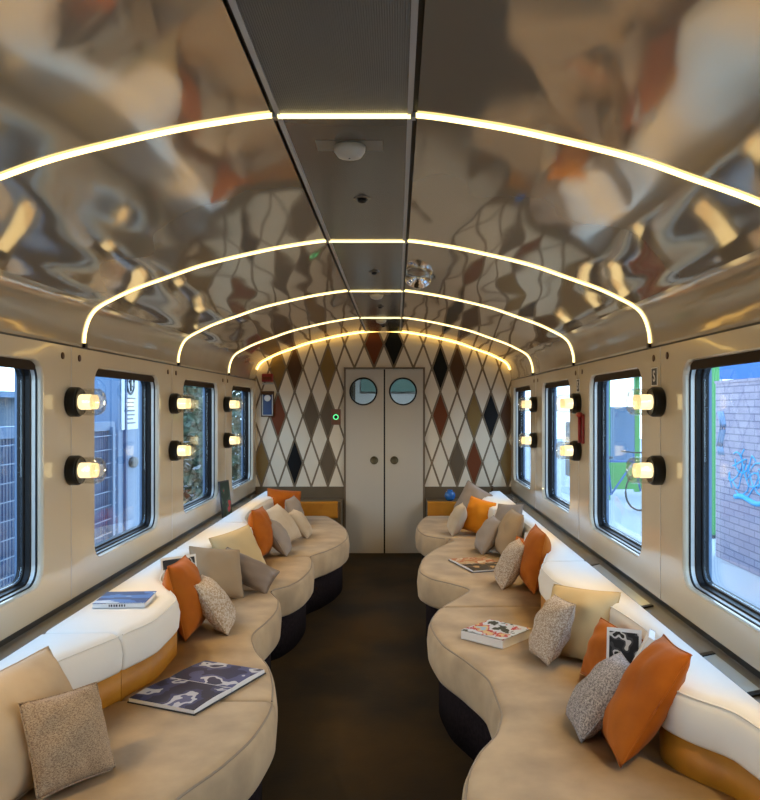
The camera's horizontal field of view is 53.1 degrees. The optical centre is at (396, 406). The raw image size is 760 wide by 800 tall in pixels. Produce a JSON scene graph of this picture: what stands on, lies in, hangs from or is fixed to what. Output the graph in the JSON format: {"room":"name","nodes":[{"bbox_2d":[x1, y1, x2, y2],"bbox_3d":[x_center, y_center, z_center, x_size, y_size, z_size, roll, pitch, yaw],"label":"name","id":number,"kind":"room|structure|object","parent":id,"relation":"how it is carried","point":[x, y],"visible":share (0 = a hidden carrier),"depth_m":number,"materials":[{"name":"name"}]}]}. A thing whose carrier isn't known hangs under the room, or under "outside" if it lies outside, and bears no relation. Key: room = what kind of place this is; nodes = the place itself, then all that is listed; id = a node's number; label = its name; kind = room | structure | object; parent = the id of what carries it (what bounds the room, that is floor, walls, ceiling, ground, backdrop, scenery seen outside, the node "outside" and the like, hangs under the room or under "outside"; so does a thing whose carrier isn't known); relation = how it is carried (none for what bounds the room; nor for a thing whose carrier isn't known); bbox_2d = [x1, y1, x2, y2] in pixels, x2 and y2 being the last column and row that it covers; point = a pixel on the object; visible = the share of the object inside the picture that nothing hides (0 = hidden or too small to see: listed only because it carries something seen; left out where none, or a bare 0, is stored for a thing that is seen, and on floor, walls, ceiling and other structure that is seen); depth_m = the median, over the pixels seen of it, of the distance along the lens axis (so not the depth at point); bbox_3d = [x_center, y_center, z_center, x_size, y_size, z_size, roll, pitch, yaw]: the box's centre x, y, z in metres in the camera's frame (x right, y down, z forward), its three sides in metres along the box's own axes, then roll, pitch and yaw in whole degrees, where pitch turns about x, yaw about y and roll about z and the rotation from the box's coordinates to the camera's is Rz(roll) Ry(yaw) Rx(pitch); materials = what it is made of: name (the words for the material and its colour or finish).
{"room":"train carriage","nodes":[
{"label":"train carriage","id":0,"kind":"room"},
{"bbox_2d":[0,334,255,640],"bbox_3d":[-1.506,0.302,2.825,0.026,1.157,10.450,0,0,0],"label":"wall","id":1,"kind":"structure","parent":0,"point":[51,587],"depth_m":3.63,"materials":[{"name":"beige plastic"}]},
{"bbox_2d":[0,357,36,602],"bbox_3d":[-1.554,0.279,2.703,0.082,0.995,1.065,0,0,0],"label":"window","id":2,"kind":"structure","parent":1,"relation":"in","point":[25,370],"depth_m":3.19,"materials":[{"name":"black rubber"}]},
{"bbox_2d":[0,357,34,369],"bbox_3d":[-1.538,-0.173,2.703,0.050,0.038,0.960,0,0,0],"label":"roller blind","id":3,"kind":"object","parent":2,"relation":"attached to","point":[19,364],"depth_m":3.03,"materials":[{"name":"black fabric"}]},
{"bbox_2d":[64,387,105,416],"bbox_3d":[-1.417,-0.023,3.470,0.151,0.136,0.136,0,0,0],"label":"wall lamp","id":4,"kind":"object","parent":1,"relation":"attached to","point":[76,401],"visible":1,"depth_m":3.44,"materials":[{"name":"black metal"}]},
{"bbox_2d":[64,455,105,484],"bbox_3d":[-1.417,0.289,3.470,0.151,0.136,0.136,0,0,0],"label":"wall lamp","id":5,"kind":"object","parent":1,"relation":"attached to","point":[76,469],"visible":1,"depth_m":3.44,"materials":[{"name":"black metal"}]},
{"bbox_2d":[95,369,154,554],"bbox_3d":[-1.554,0.279,4.263,0.082,0.995,1.065,0,0,0],"label":"window","id":6,"kind":"structure","parent":1,"relation":"in","point":[147,382],"depth_m":4.75,"materials":[{"name":"black rubber"}]},
{"bbox_2d":[95,369,153,381],"bbox_3d":[-1.538,-0.173,4.263,0.050,0.038,0.960,0,0,0],"label":"roller blind","id":7,"kind":"object","parent":6,"relation":"attached to","point":[100,373],"depth_m":4.20,"materials":[{"name":"black fabric"}]},
{"bbox_2d":[0,490,255,646],"bbox_3d":[-1.505,0.893,2.825,0.020,0.028,10.450,0,0,0],"label":"trim","id":8,"kind":"structure","parent":1,"relation":"attached to","point":[11,637],"depth_m":3.77,"materials":[{"name":"black"}]},
{"bbox_2d":[0,493,259,660],"bbox_3d":[-1.400,1.227,2.865,0.184,0.638,10.330,0,0,0],"label":"trim","id":9,"kind":"structure","parent":1,"relation":"attached to","point":[21,641],"depth_m":3.70,"materials":[{"name":"grey"}]},
{"bbox_2d":[218,480,231,517],"bbox_3d":[-1.433,0.765,6.344,0.048,0.299,0.171,0,0,14],"label":"magazine","id":10,"kind":"object","parent":9,"relation":"on","point":[224,489],"visible":0.84,"depth_m":6.33,"materials":[{"name":"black paper"}]},
{"bbox_2d":[0,269,262,379],"bbox_3d":[-1.455,-0.385,2.825,0.100,0.206,10.450,0,0,0],"label":"trim","id":11,"kind":"structure","parent":1,"relation":"attached to","point":[29,308],"depth_m":3.75,"materials":[{"name":"beige"}]},
{"bbox_2d":[169,440,195,460],"bbox_3d":[-1.417,0.289,5.030,0.151,0.136,0.136,0,0,0],"label":"wall lamp","id":12,"kind":"object","parent":1,"relation":"attached to","point":[176,450],"visible":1,"depth_m":5.00,"materials":[{"name":"black metal"}]},
{"bbox_2d":[169,393,195,413],"bbox_3d":[-1.417,-0.023,5.030,0.151,0.136,0.136,0,0,0],"label":"wall lamp","id":13,"kind":"object","parent":1,"relation":"attached to","point":[176,403],"visible":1,"depth_m":5.00,"materials":[{"name":"black metal"}]},
{"bbox_2d":[183,380,214,511],"bbox_3d":[-1.554,0.279,5.822,0.082,0.995,1.065,0,0,0],"label":"window","id":14,"kind":"structure","parent":1,"relation":"in","point":[209,388],"depth_m":6.31,"materials":[{"name":"black metal"}]},
{"bbox_2d":[232,386,250,487],"bbox_3d":[-1.554,0.279,7.383,0.082,0.995,1.065,0,0,0],"label":"window","id":15,"kind":"structure","parent":1,"relation":"in","point":[246,391],"depth_m":7.87,"materials":[{"name":"black metal"}]},
{"bbox_2d":[0,0,364,360],"bbox_3d":[-0.873,-0.640,2.825,1.064,0.305,10.450,0,0,0],"label":"ceiling","id":16,"kind":"structure","parent":0,"point":[99,226],"depth_m":2.36,"materials":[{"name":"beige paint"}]},
{"bbox_2d":[82,239,650,347],"bbox_3d":[-0.143,-0.538,3.620,2.700,0.514,0.028,0,0,0],"label":"light","id":17,"kind":"object","parent":16,"relation":"attached to","point":[84,344],"visible":1,"depth_m":3.61,"materials":[{"name":"white plastic"}]},
{"bbox_2d":[177,290,574,365],"bbox_3d":[-0.143,-0.538,5.180,2.700,0.514,0.028,0,0,0],"label":"light","id":18,"kind":"object","parent":16,"relation":"attached to","point":[348,291],"visible":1,"depth_m":5.17,"materials":[{"name":"white plastic"}]},
{"bbox_2d":[0,112,759,205],"bbox_3d":[-0.143,-0.538,2.060,2.700,0.514,0.028,0,0,0],"label":"light","id":19,"kind":"object","parent":16,"relation":"attached to","point":[273,115],"visible":1,"depth_m":2.05,"materials":[{"name":"white plastic"}]},
{"bbox_2d":[228,317,532,374],"bbox_3d":[-0.143,-0.538,6.740,2.700,0.514,0.028,0,0,0],"label":"light","id":20,"kind":"object","parent":16,"relation":"attached to","point":[229,373],"visible":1,"depth_m":6.73,"materials":[{"name":"white plastic"}]},
{"bbox_2d":[236,0,410,331],"bbox_3d":[-0.143,-0.806,2.825,0.342,0.030,10.444,0,0,0],"label":"ceiling","id":21,"kind":"structure","parent":0,"point":[315,56],"depth_m":1.99,"materials":[{"name":"grey metal"}]},
{"bbox_2d":[315,140,382,160],"bbox_3d":[-0.143,-0.771,2.300,0.200,0.047,0.096,0,0,0],"label":"smoke detector","id":22,"kind":"object","parent":21,"relation":"attached to","point":[349,150],"visible":1,"depth_m":2.27,"materials":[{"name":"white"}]},
{"bbox_2d":[15,0,711,579],"bbox_3d":[-0.143,0.376,2.825,2.950,2.560,10.450,0,0,0],"label":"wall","id":23,"kind":"structure","parent":0,"point":[710,374],"depth_m":4.78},
{"bbox_2d":[0,331,255,380],"bbox_3d":[-1.505,-0.278,2.825,0.020,0.014,10.450,0,0,0],"label":"trim","id":24,"kind":"structure","parent":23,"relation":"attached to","point":[5,333],"depth_m":3.82,"materials":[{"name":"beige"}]},
{"bbox_2d":[224,0,366,331],"bbox_3d":[-0.321,-0.791,2.825,0.014,0.006,10.450,0,0,0],"label":"trim","id":25,"kind":"structure","parent":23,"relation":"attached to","point":[232,3],"depth_m":2.03,"materials":[{"name":"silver metal"}]},
{"bbox_2d":[400,0,424,331],"bbox_3d":[0.035,-0.791,2.825,0.014,0.006,10.450,0,0,0],"label":"trim","id":26,"kind":"structure","parent":23,"relation":"attached to","point":[414,3],"depth_m":2.03,"materials":[{"name":"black metal"}]},
{"bbox_2d":[511,322,759,380],"bbox_3d":[1.219,-0.278,2.825,0.020,0.014,10.450,0,0,0],"label":"trim","id":27,"kind":"structure","parent":23,"relation":"attached to","point":[755,323],"depth_m":3.40,"materials":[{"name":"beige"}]},
{"bbox_2d":[262,553,473,799],"bbox_3d":[-0.143,1.576,2.800,2.700,0.060,11.000,0,0,0],"label":"floor","id":28,"kind":"structure","parent":0,"point":[357,696],"depth_m":3.96,"materials":[{"name":"brown carpet"}]},
{"bbox_2d":[0,633,276,799],"bbox_3d":[-0.882,1.196,2.150,0.878,0.700,1.397,0,0,0],"label":"bench sofa","id":29,"kind":"object","parent":28,"relation":"on","point":[224,751],"visible":0.7,"depth_m":2.53,"materials":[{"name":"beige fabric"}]},
{"bbox_2d":[0,646,72,799],"bbox_3d":[-1.125,0.948,2.250,0.239,0.306,0.537,0,0,12],"label":"cushion","id":30,"kind":"object","parent":29,"relation":"on","point":[38,675],"visible":0.5,"depth_m":2.18,"materials":[{"name":"beige fabric"}]},
{"bbox_2d":[18,682,115,799],"bbox_3d":[-0.965,0.972,2.235,0.159,0.262,0.296,0,0,22],"label":"cushion","id":31,"kind":"object","parent":29,"relation":"on","point":[66,734],"visible":1,"depth_m":2.18,"materials":[{"name":"brown fabric"}]},
{"bbox_2d":[46,549,281,799],"bbox_3d":[-0.886,1.196,3.700,0.869,0.700,1.697,0,0,0],"label":"bench sofa","id":32,"kind":"object","parent":28,"relation":"on","point":[153,649],"visible":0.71,"depth_m":3.25,"materials":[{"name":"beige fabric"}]},
{"bbox_2d":[92,591,156,608],"bbox_3d":[-1.175,0.834,3.289,0.215,0.022,0.201,0,0,-4],"label":"book","id":33,"kind":"object","parent":32,"relation":"on","point":[129,599],"visible":1,"depth_m":3.25,"materials":[{"name":"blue paper"}]},
{"bbox_2d":[162,555,204,641],"bbox_3d":[-1.029,0.922,3.700,0.206,0.360,0.338,0,0,9],"label":"cushion","id":34,"kind":"object","parent":32,"relation":"on","point":[180,578],"visible":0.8,"depth_m":3.57,"materials":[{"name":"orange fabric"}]},
{"bbox_2d":[127,660,265,715],"bbox_3d":[-0.768,1.082,2.965,0.305,0.023,0.462,0,0,23],"label":"book","id":35,"kind":"object","parent":32,"relation":"on","point":[190,691],"visible":1,"depth_m":2.91,"materials":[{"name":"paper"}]},
{"bbox_2d":[194,574,235,635],"bbox_3d":[-0.900,0.972,3.750,0.202,0.261,0.260,0,0,-1],"label":"cushion","id":36,"kind":"object","parent":32,"relation":"on","point":[218,609],"visible":0.84,"depth_m":3.65,"materials":[{"name":"beige fabric"}]},
{"bbox_2d":[189,546,243,598],"bbox_3d":[-1.030,0.946,4.340,0.324,0.313,0.226,0,0,-26],"label":"cushion","id":37,"kind":"object","parent":32,"relation":"on","point":[223,566],"visible":0.66,"depth_m":4.30,"materials":[{"name":"brown fabric"}]},
{"bbox_2d":[226,547,279,593],"bbox_3d":[-0.900,0.975,4.540,0.369,0.254,0.161,0,0,8],"label":"cushion","id":38,"kind":"object","parent":32,"relation":"on","point":[256,574],"visible":0.59,"depth_m":4.49,"materials":[{"name":"brown fabric"}]},
{"bbox_2d":[177,522,314,660],"bbox_3d":[-0.947,1.196,5.075,0.749,0.700,1.047,0,0,0],"label":"bench sofa","id":39,"kind":"object","parent":28,"relation":"on","point":[293,586],"visible":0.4,"depth_m":4.89,"materials":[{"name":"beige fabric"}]},
{"bbox_2d":[208,524,265,563],"bbox_3d":[-0.980,0.929,4.740,0.203,0.346,0.357,0,0,28],"label":"cushion","id":40,"kind":"object","parent":39,"relation":"on","point":[242,539],"visible":0.58,"depth_m":4.72,"materials":[{"name":"beige fabric"}]},
{"bbox_2d":[242,556,314,616],"bbox_3d":[-0.880,1.190,5.075,0.616,0.188,1.047,0,0,0],"label":"seat cushion","id":41,"kind":"object","parent":39,"relation":"on","point":[293,586],"depth_m":4.91,"materials":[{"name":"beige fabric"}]},
{"bbox_2d":[218,491,349,614],"bbox_3d":[-0.863,1.196,6.640,0.917,0.700,2.077,0,0,0],"label":"bench sofa","id":42,"kind":"object","parent":28,"relation":"on","point":[328,546],"visible":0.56,"depth_m":6.05,"materials":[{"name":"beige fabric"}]},
{"bbox_2d":[248,506,272,555],"bbox_3d":[-1.000,0.918,5.560,0.196,0.367,0.316,0,0,16],"label":"cushion","id":43,"kind":"object","parent":42,"relation":"on","point":[259,520],"visible":0.73,"depth_m":5.45,"materials":[{"name":"orange fabric"}]},
{"bbox_2d":[270,519,291,556],"bbox_3d":[-0.884,0.975,5.680,0.193,0.255,0.261,0,0,2],"label":"cushion","id":44,"kind":"object","parent":42,"relation":"on","point":[281,539],"visible":0.69,"depth_m":5.58,"materials":[{"name":"beige fabric"}]},
{"bbox_2d":[266,503,301,541],"bbox_3d":[-0.940,0.952,6.120,0.238,0.301,0.419,0,0,14],"label":"cushion","id":45,"kind":"object","parent":42,"relation":"on","point":[277,513],"visible":0.61,"depth_m":6.09,"materials":[{"name":"beige fabric"}]},
{"bbox_2d":[267,488,300,508],"bbox_3d":[-1.079,0.936,7.248,0.366,0.332,0.174,0,0,-21],"label":"cushion","id":46,"kind":"object","parent":42,"relation":"on","point":[278,496],"visible":0.38,"depth_m":7.21,"materials":[{"name":"orange fabric"}]},
{"bbox_2d":[289,509,312,538],"bbox_3d":[-0.819,0.991,6.450,0.190,0.221,0.241,0,0,3],"label":"cushion","id":47,"kind":"object","parent":42,"relation":"on","point":[301,521],"visible":0.79,"depth_m":6.37,"materials":[{"name":"beige fabric"}]},
{"bbox_2d":[300,499,342,525],"bbox_3d":[-0.935,1.241,7.839,0.730,0.570,0.352,0,0,0],"label":"console","id":48,"kind":"object","parent":28,"relation":"on","point":[331,508],"visible":0.32,"depth_m":7.68,"materials":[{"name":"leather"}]},
{"bbox_2d":[426,499,457,516],"bbox_3d":[0.662,1.241,7.839,0.715,0.570,0.352,0,0,0],"label":"console","id":49,"kind":"object","parent":28,"relation":"on","point":[434,507],"visible":0.22,"depth_m":7.68,"materials":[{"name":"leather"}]},
{"bbox_2d":[415,491,515,558],"bbox_3d":[0.601,1.196,7.020,0.869,0.700,1.317,0,0,0],"label":"bench sofa","id":50,"kind":"object","parent":28,"relation":"on","point":[432,532],"visible":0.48,"depth_m":6.69,"materials":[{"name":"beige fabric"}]},
{"bbox_2d":[447,502,466,535],"bbox_3d":[0.518,0.970,6.560,0.174,0.264,0.241,0,0,3],"label":"cushion","id":51,"kind":"object","parent":50,"relation":"on","point":[457,518],"visible":1,"depth_m":6.46,"materials":[{"name":"beige fabric"}]},
{"bbox_2d":[454,480,492,508],"bbox_3d":[0.731,0.906,7.301,0.414,0.393,0.155,0,0,34],"label":"cushion","id":52,"kind":"object","parent":50,"relation":"on","point":[470,489],"visible":0.56,"depth_m":7.28,"materials":[{"name":"beige fabric"}]},
{"bbox_2d":[462,496,495,532],"bbox_3d":[0.700,0.939,6.550,0.316,0.326,0.168,0,0,39],"label":"cushion","id":53,"kind":"object","parent":50,"relation":"on","point":[477,509],"visible":0.69,"depth_m":6.50,"materials":[{"name":"orange fabric"}]},
{"bbox_2d":[417,509,583,636],"bbox_3d":[0.586,1.196,5.275,0.899,0.700,2.167,0,0,0],"label":"bench sofa","id":54,"kind":"object","parent":28,"relation":"on","point":[441,583],"visible":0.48,"depth_m":4.83,"materials":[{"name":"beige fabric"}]},
{"bbox_2d":[448,556,497,572],"bbox_3d":[0.565,1.086,5.260,0.280,0.016,0.432,0,0,-18],"label":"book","id":55,"kind":"object","parent":54,"relation":"on","point":[472,564],"visible":0.88,"depth_m":5.24,"materials":[{"name":"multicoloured paper"}]},
{"bbox_2d":[474,515,500,554],"bbox_3d":[0.691,0.970,5.760,0.196,0.264,0.270,0,0,-2],"label":"cushion","id":56,"kind":"object","parent":54,"relation":"on","point":[486,535],"visible":0.9,"depth_m":5.66,"materials":[{"name":"beige fabric"}]},
{"bbox_2d":[494,538,524,589],"bbox_3d":[0.702,0.965,4.680,0.196,0.275,0.261,0,0,0],"label":"cushion","id":57,"kind":"object","parent":54,"relation":"on","point":[507,569],"visible":0.93,"depth_m":4.58,"materials":[{"name":"beige fabric"}]},
{"bbox_2d":[495,508,523,553],"bbox_3d":[0.825,0.929,5.580,0.203,0.346,0.276,0,0,2],"label":"cushion","id":58,"kind":"object","parent":54,"relation":"on","point":[511,526],"visible":0.71,"depth_m":5.49,"materials":[{"name":"brown fabric"}]},
{"bbox_2d":[519,524,550,594],"bbox_3d":[0.830,0.913,4.580,0.184,0.378,0.309,0,0,5],"label":"cushion","id":59,"kind":"object","parent":54,"relation":"on","point":[537,543],"visible":0.81,"depth_m":4.46,"materials":[{"name":"orange fabric"}]},
{"bbox_2d":[427,561,759,799],"bbox_3d":[0.594,1.196,3.045,0.883,0.700,2.287,0,0,0],"label":"bench sofa","id":60,"kind":"object","parent":28,"relation":"on","point":[505,708],"visible":0.7,"depth_m":2.43,"materials":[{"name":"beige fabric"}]},
{"bbox_2d":[461,619,530,648],"bbox_3d":[0.470,1.073,3.600,0.235,0.042,0.240,0,0,42],"label":"book","id":61,"kind":"object","parent":60,"relation":"on","point":[498,634],"visible":0.95,"depth_m":3.55,"materials":[{"name":"white paper"}]},
{"bbox_2d":[529,594,575,665],"bbox_3d":[0.676,0.967,3.320,0.185,0.270,0.258,0,0,-17],"label":"cushion","id":62,"kind":"object","parent":60,"relation":"on","point":[551,631],"visible":1,"depth_m":3.23,"materials":[{"name":"beige fabric"}]},
{"bbox_2d":[550,584,620,659],"bbox_3d":[0.801,0.953,3.361,0.347,0.299,0.215,0,0,40],"label":"cushion","id":63,"kind":"object","parent":60,"relation":"on","point":[591,605],"visible":0.56,"depth_m":3.28,"materials":[{"name":"beige fabric"}]},
{"bbox_2d":[565,651,629,742],"bbox_3d":[0.702,0.984,2.600,0.219,0.234,0.261,0,0,-1],"label":"cushion","id":64,"kind":"object","parent":60,"relation":"on","point":[586,706],"visible":0.77,"depth_m":2.53,"materials":[{"name":"grey fabric"}]},
{"bbox_2d":[580,617,642,675],"bbox_3d":[0.839,0.984,2.990,0.154,0.238,0.279,0,0,-12],"label":"cushion","id":65,"kind":"object","parent":60,"relation":"on","point":[597,644],"visible":0.41,"depth_m":3.01,"materials":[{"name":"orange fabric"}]},
{"bbox_2d":[606,627,641,663],"bbox_3d":[0.853,0.966,2.861,0.126,0.253,0.054,0,0,22],"label":"magazine","id":66,"kind":"object","parent":60,"relation":"on","point":[627,641],"visible":0.36,"depth_m":2.87,"materials":[{"name":"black paper"}]},
{"bbox_2d":[601,634,692,767],"bbox_3d":[0.785,0.922,2.420,0.252,0.360,0.305,0,0,-2],"label":"cushion","id":67,"kind":"object","parent":60,"relation":"on","point":[642,700],"visible":0.97,"depth_m":2.31,"materials":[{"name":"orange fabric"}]},
{"bbox_2d":[256,326,510,486],"bbox_3d":[-0.143,0.346,8.095,2.900,2.500,0.111,0,0,0],"label":"wall","id":68,"kind":"structure","parent":0,"point":[468,390],"depth_m":8.04,"materials":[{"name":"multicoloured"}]},
{"bbox_2d":[261,391,273,416],"bbox_3d":[-1.366,-0.032,8.022,0.135,0.270,0.044,0,0,0],"label":"control panel","id":69,"kind":"object","parent":68,"relation":"attached to","point":[267,397],"visible":1,"depth_m":8.01,"materials":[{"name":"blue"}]},
{"bbox_2d":[256,487,343,526],"bbox_3d":[-1.026,1.194,8.036,0.933,0.704,0.028,0,0,0],"label":"trim","id":70,"kind":"structure","parent":68,"relation":"attached to","point":[306,492],"depth_m":8.02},
{"bbox_2d":[346,369,383,552],"bbox_3d":[-0.339,0.572,8.025,0.398,1.938,0.050,0,0,0],"label":"door","id":71,"kind":"structure","parent":68,"relation":"in","point":[364,422],"depth_m":8.01,"materials":[{"name":"beige"}]},
{"bbox_2d":[344,367,424,528],"bbox_3d":[-0.133,0.564,8.030,0.855,1.964,0.040,0,0,0],"label":"trim","id":72,"kind":"structure","parent":68,"relation":"attached to","point":[345,368],"depth_m":8.01,"materials":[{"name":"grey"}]},
{"bbox_2d":[385,369,422,552],"bbox_3d":[0.074,0.572,8.025,0.398,1.938,0.050,0,0,0],"label":"door","id":73,"kind":"structure","parent":68,"relation":"in","point":[403,422],"depth_m":8.01,"materials":[{"name":"beige"}]},
{"bbox_2d":[425,487,510,516],"bbox_3d":[0.751,1.194,8.036,0.912,0.704,0.028,0,0,0],"label":"trim","id":74,"kind":"structure","parent":68,"relation":"attached to","point":[430,492],"depth_m":8.02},
{"bbox_2d":[355,379,414,403],"bbox_3d":[-0.135,0.376,8.915,1.650,2.460,1.530,0,0,0],"label":"wall","id":75,"kind":"structure","parent":0,"point":[360,397],"depth_m":9.62,"materials":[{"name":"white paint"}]},
{"bbox_2d":[361,379,414,391],"bbox_3d":[0.020,-0.404,9.600,0.950,0.420,0.040,0,0,0],"label":"trim","id":76,"kind":"structure","parent":75,"relation":"attached to","point":[402,385],"depth_m":9.58,"materials":[{"name":"teal"}]},
{"bbox_2d":[402,0,759,360],"bbox_3d":[0.587,-0.640,2.825,1.064,0.305,10.450,0,0,0],"label":"ceiling","id":77,"kind":"structure","parent":0,"point":[674,84],"depth_m":2.13,"materials":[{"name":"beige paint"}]},
{"bbox_2d":[405,272,430,288],"bbox_3d":[0.125,-0.754,4.518,0.156,0.116,0.215,0,0,0],"label":"dome","id":78,"kind":"object","parent":77,"relation":"attached to","point":[416,280],"visible":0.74,"depth_m":4.43,"materials":[{"name":"silver metal"}]},
{"bbox_2d":[590,563,653,608],"bbox_3d":[1.149,0.915,3.950,0.050,0.018,0.954,0,0,0],"label":"cover slot","id":79,"kind":"object","parent":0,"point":[638,599],"visible":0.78,"depth_m":3.86,"materials":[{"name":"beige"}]},
{"bbox_2d":[511,324,759,671],"bbox_3d":[1.220,0.302,2.825,0.026,1.157,10.450,0,0,0],"label":"wall","id":80,"kind":"structure","parent":0,"point":[733,631],"depth_m":3.51,"materials":[{"name":"beige plastic"}]},
{"bbox_2d":[516,386,530,487],"bbox_3d":[1.268,0.279,7.383,0.082,0.995,1.065,0,0,0],"label":"window","id":81,"kind":"structure","parent":80,"relation":"in","point":[519,391],"depth_m":7.87,"materials":[{"name":"black metal"}]},
{"bbox_2d":[545,380,569,510],"bbox_3d":[1.268,0.279,5.822,0.082,0.995,1.065,0,0,0],"label":"window","id":82,"kind":"structure","parent":80,"relation":"in","point":[550,387],"depth_m":6.31,"materials":[{"name":"black metal"}]},
{"bbox_2d":[593,369,641,553],"bbox_3d":[1.268,0.279,4.263,0.082,0.995,1.065,0,0,0],"label":"window","id":83,"kind":"structure","parent":80,"relation":"in","point":[600,382],"depth_m":4.75,"materials":[{"name":"black metal"}]},
{"bbox_2d":[594,369,640,381],"bbox_3d":[1.252,-0.173,4.263,0.050,0.038,0.960,0,0,0],"label":"roller blind","id":84,"kind":"object","parent":83,"relation":"attached to","point":[634,373],"depth_m":4.23,"materials":[{"name":"black fabric"}]},
{"bbox_2d":[504,493,759,702],"bbox_3d":[1.114,1.227,2.865,0.184,0.638,10.330,0,0,0],"label":"trim","id":85,"kind":"structure","parent":80,"relation":"attached to","point":[684,632],"depth_m":3.38,"materials":[{"name":"grey"}]},
{"bbox_2d":[504,249,759,379],"bbox_3d":[1.169,-0.385,2.825,0.100,0.206,10.450,0,0,0],"label":"trim","id":86,"kind":"structure","parent":80,"relation":"attached to","point":[726,296],"depth_m":3.32,"materials":[{"name":"beige"}]},
{"bbox_2d":[511,491,759,678],"bbox_3d":[1.219,0.893,2.825,0.020,0.028,10.450,0,0,0],"label":"trim","id":87,"kind":"structure","parent":80,"relation":"attached to","point":[715,642],"depth_m":3.42,"materials":[{"name":"black"}]},
{"bbox_2d":[626,387,665,416],"bbox_3d":[1.131,-0.023,3.470,0.151,0.136,0.136,0,0,0],"label":"wall lamp","id":88,"kind":"object","parent":80,"relation":"attached to","point":[653,401],"visible":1,"depth_m":3.44,"materials":[{"name":"black metal"}]},
{"bbox_2d":[626,455,665,484],"bbox_3d":[1.131,0.289,3.470,0.151,0.136,0.136,0,0,0],"label":"wall lamp","id":89,"kind":"object","parent":80,"relation":"attached to","point":[654,469],"visible":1,"depth_m":3.44,"materials":[{"name":"black metal"}]},
{"bbox_2d":[689,351,759,626],"bbox_3d":[1.268,0.279,2.703,0.082,0.995,1.065,0,0,0],"label":"window","id":90,"kind":"structure","parent":80,"relation":"in","point":[699,372],"depth_m":3.19,"materials":[{"name":"black metal"}]},
{"bbox_2d":[690,351,759,369],"bbox_3d":[1.252,-0.173,2.703,0.050,0.038,0.960,0,0,0],"label":"roller blind","id":91,"kind":"object","parent":90,"relation":"attached to","point":[749,357],"depth_m":2.83,"materials":[{"name":"black fabric"}]},
{"bbox_2d":[700,651,759,696],"bbox_3d":[1.149,0.915,2.620,0.050,0.018,0.414,0,0,0],"label":"cover slot","id":92,"kind":"object","parent":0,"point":[727,670],"visible":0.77,"depth_m":2.60,"materials":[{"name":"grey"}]},
{"bbox_2d":[720,362,759,378],"bbox_3d":[7.600,0.298,16.500,1.700,2.895,0.100,0,0,0],"label":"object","id":93,"kind":"object","parent":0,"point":[749,370],"visible":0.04,"depth_m":16.45,"materials":[{"name":"blue paint"}]},
{"label":"outside","id":94,"kind":"structure","parent":0,"visible":0},
{"bbox_3d":[-11.600,2.296,12.000,19.400,0.100,60.000,0,0,0],"label":"ground","id":95,"kind":"structure","parent":94,"visible":0},
{"bbox_2d":[0,391,14,426],"bbox_3d":[-7.400,0.996,9.000,2.300,2.500,16.200,0,0,0],"label":"building","id":96,"kind":"structure","parent":95,"relation":"on","point":[7,398],"depth_m":12.62,"materials":[{"name":"blue"}]},
{"bbox_2d":[0,421,116,587],"bbox_3d":[-2.985,1.198,4.650,0.130,2.095,6.600,0,0,0],"label":"fence","id":97,"kind":"object","parent":95,"relation":"on","point":[104,432],"visible":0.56,"depth_m":7.37,"materials":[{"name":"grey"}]},
{"bbox_2d":[94,376,138,534],"bbox_3d":[-3.080,0.496,8.620,0.340,3.500,1.150,0,0,0],"label":"tall cabinet","id":98,"kind":"object","parent":95,"relation":"on","point":[126,441],"visible":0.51,"depth_m":8.14,"materials":[{"name":"blue"}]},
{"bbox_2d":[121,379,137,429],"bbox_3d":[-2.932,-0.154,8.360,0.028,0.800,0.500,0,0,0],"label":"notice sign","id":99,"kind":"object","parent":98,"relation":"attached to","point":[132,385],"visible":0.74,"depth_m":8.35,"materials":[{"name":"white paper"}]},
{"bbox_2d":[183,386,232,503],"bbox_3d":[-3.477,0.922,11.217,1.986,3.209,2.820,0,0,0],"label":"flowering bush","id":100,"kind":"object","parent":95,"relation":"on","point":[192,427],"visible":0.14,"depth_m":10.89,"materials":[{"name":"green plant"}]},
{"bbox_2d":[183,385,240,501],"bbox_3d":[-3.912,0.755,14.439,2.587,3.580,3.438,0,0,-15],"label":"flowering bush","id":101,"kind":"object","parent":95,"relation":"on","point":[236,427],"visible":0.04,"depth_m":14.43,"materials":[{"name":"green plant"}]},
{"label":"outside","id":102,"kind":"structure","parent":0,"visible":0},
{"bbox_2d":[525,439,759,607],"bbox_3d":[11.300,1.796,12.000,19.400,0.100,60.000,0,0,0],"label":"ground","id":103,"kind":"structure","parent":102,"point":[744,584],"depth_m":11.39,"materials":[{"name":"grey"}]},
{"bbox_2d":[609,377,641,499],"bbox_3d":[4.450,0.481,15.000,1.300,2.530,1.700,0,0,0],"label":"kiosk","id":104,"kind":"object","parent":103,"relation":"on","point":[624,426],"visible":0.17,"depth_m":15.66,"materials":[{"name":"green paint"}]},
{"bbox_2d":[712,367,719,538],"bbox_3d":[4.250,0.546,10.200,0.240,2.400,0.240,0,0,0],"label":"post","id":105,"kind":"object","parent":103,"relation":"on","point":[715,371],"visible":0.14,"depth_m":10.15,"materials":[{"name":"green metal"}]},
{"bbox_2d":[714,377,759,576],"bbox_3d":[3.840,0.721,6.370,0.281,2.050,5.080,0,0,0],"label":"brick wall","id":106,"kind":"structure","parent":103,"relation":"on","point":[737,400],"depth_m":8.30,"materials":[{"name":"white brick"}]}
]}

